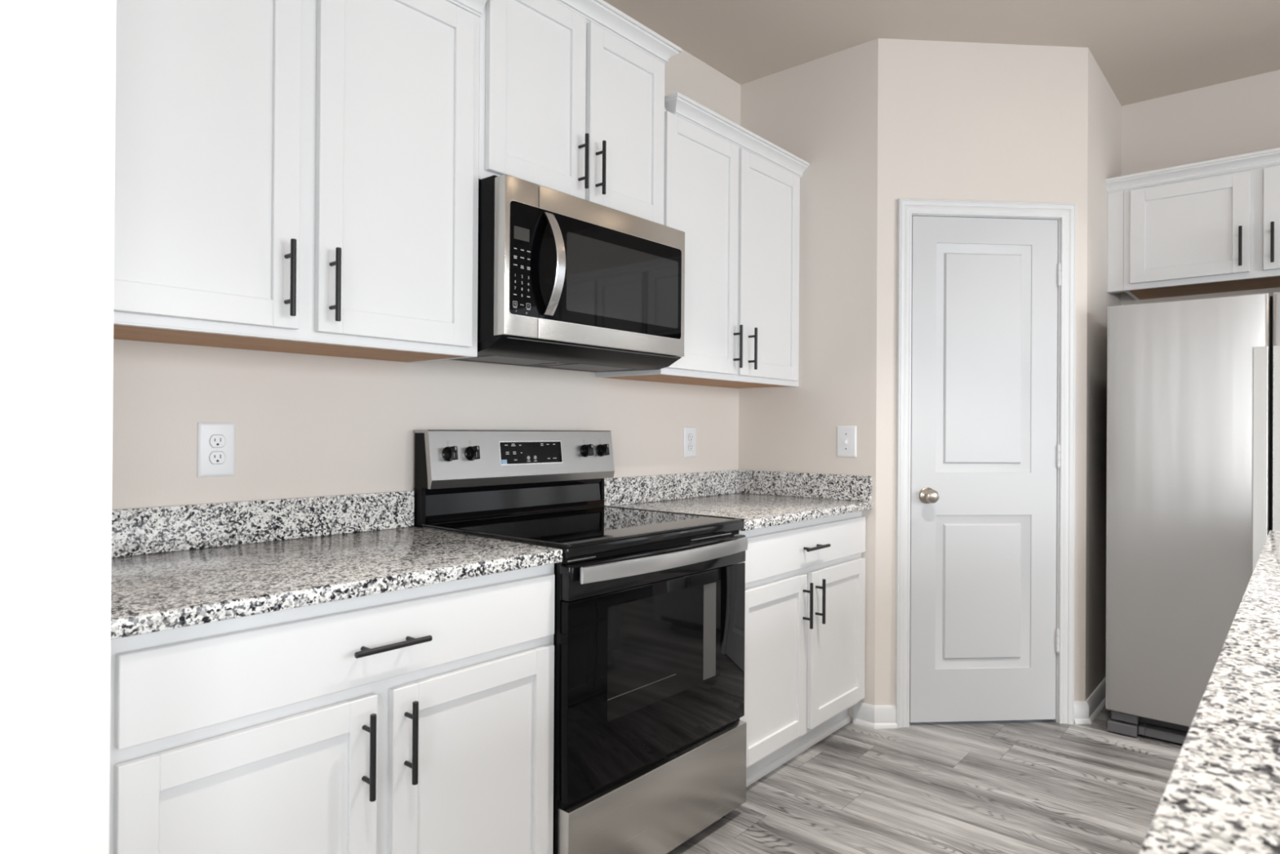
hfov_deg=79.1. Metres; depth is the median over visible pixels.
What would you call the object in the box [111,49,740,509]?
wall
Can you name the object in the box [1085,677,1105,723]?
baseboard
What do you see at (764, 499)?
countertop
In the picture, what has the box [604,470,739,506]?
backsplash
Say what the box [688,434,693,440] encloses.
receptacle
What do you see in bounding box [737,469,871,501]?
backsplash
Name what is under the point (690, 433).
wall outlet
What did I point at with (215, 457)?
receptacle
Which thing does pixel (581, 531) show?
cooktop
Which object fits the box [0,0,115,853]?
wall
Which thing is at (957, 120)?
wall
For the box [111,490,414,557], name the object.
backsplash
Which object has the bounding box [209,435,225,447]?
receptacle
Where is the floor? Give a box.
[666,706,1186,853]
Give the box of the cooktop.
[422,505,744,559]
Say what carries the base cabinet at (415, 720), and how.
on the floor
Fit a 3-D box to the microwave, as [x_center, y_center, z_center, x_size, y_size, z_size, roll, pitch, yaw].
[-0.229,-0.422,2.370,0.467,0.456,0.752,0,0,41]
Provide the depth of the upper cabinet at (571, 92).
2.28 m
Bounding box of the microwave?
[448,173,684,372]
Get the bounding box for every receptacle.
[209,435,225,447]
[209,451,225,463]
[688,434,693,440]
[688,443,693,449]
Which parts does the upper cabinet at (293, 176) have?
door, panel, handle, handle, door, crown molding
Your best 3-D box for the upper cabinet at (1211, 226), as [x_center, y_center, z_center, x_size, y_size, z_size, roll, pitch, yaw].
[2.554,-0.851,3.260,0.976,0.496,0.385,0,0,41]
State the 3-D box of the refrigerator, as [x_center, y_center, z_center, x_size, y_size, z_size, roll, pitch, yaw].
[2.426,0.363,3.046,0.905,1.680,0.805,0,0,41]
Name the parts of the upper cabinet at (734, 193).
panel, door, crown molding, handle, handle, door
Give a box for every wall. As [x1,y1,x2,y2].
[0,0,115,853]
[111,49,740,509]
[738,38,878,719]
[875,38,1088,705]
[1084,48,1121,701]
[1120,70,1279,305]
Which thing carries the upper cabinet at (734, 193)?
attached to the wall at (307, 425)
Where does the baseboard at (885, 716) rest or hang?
attached to the wall at (957, 120)
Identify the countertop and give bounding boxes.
[111,490,562,639]
[604,469,871,530]
[1138,529,1279,853]
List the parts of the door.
knob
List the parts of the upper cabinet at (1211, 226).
door, crown molding, panel, handle, door, handle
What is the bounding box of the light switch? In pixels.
[836,425,856,457]
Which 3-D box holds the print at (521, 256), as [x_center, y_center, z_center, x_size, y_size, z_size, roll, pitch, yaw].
[-0.307,-0.378,2.013,0.001,0.165,0.059,0,0,41]
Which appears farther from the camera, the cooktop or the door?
the door
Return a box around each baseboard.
[852,702,874,728]
[874,705,897,728]
[1073,701,1091,724]
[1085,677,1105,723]
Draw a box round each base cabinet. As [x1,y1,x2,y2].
[109,563,555,853]
[738,511,866,786]
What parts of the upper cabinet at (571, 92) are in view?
door, handle, handle, crown molding, door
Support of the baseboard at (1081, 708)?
attached to the wall at (957, 120)
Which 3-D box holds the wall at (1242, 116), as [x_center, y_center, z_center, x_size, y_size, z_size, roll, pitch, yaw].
[4.174,-0.162,2.193,5.026,2.747,0.120,0,0,41]
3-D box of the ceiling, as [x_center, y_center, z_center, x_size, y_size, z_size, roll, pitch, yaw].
[1.292,-1.612,-0.253,6.600,0.100,7.768,0,0,41]
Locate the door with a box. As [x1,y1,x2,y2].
[909,214,1061,722]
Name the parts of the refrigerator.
handle, door, handle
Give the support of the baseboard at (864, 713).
attached to the wall at (823, 112)
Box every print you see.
[504,443,556,461]
[512,248,530,313]
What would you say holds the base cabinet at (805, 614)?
on the floor
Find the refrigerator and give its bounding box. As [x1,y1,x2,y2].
[1105,292,1279,743]
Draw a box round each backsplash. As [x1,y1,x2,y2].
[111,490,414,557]
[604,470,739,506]
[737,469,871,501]
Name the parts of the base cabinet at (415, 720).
door, drawer, handle, handle, handle, door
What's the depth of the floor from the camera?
2.51 m
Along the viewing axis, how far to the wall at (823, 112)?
3.23 m
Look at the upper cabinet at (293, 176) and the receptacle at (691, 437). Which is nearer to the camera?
the upper cabinet at (293, 176)
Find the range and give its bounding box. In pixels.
[413,429,747,853]
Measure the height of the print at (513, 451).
0.056 m
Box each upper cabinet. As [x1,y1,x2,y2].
[113,0,487,362]
[478,0,682,225]
[595,92,809,388]
[1105,147,1279,300]
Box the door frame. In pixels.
[894,198,1075,727]
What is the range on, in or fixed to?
on the floor
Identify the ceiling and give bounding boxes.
[603,0,1279,106]
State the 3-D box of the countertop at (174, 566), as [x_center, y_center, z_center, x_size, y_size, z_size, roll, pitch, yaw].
[-0.725,0.247,1.673,0.636,0.132,0.933,0,0,41]
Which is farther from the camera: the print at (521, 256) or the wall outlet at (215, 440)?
the print at (521, 256)
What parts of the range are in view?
knob, knob, control panel, knob, knob, vent trim, oven door, drawer, door trim, oven handle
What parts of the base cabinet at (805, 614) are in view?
door, drawer, handle, handle, handle, door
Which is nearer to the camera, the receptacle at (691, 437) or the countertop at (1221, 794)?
the countertop at (1221, 794)
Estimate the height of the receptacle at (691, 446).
0.028 m
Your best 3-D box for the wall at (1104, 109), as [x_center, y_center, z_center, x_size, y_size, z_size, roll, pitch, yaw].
[2.026,-0.172,3.474,0.100,2.747,0.747,0,0,41]
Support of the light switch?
attached to the wall at (823, 112)
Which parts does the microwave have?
control panel, handle, door, door glass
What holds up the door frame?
attached to the wall at (957, 120)
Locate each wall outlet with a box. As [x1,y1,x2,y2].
[197,422,235,476]
[683,426,696,457]

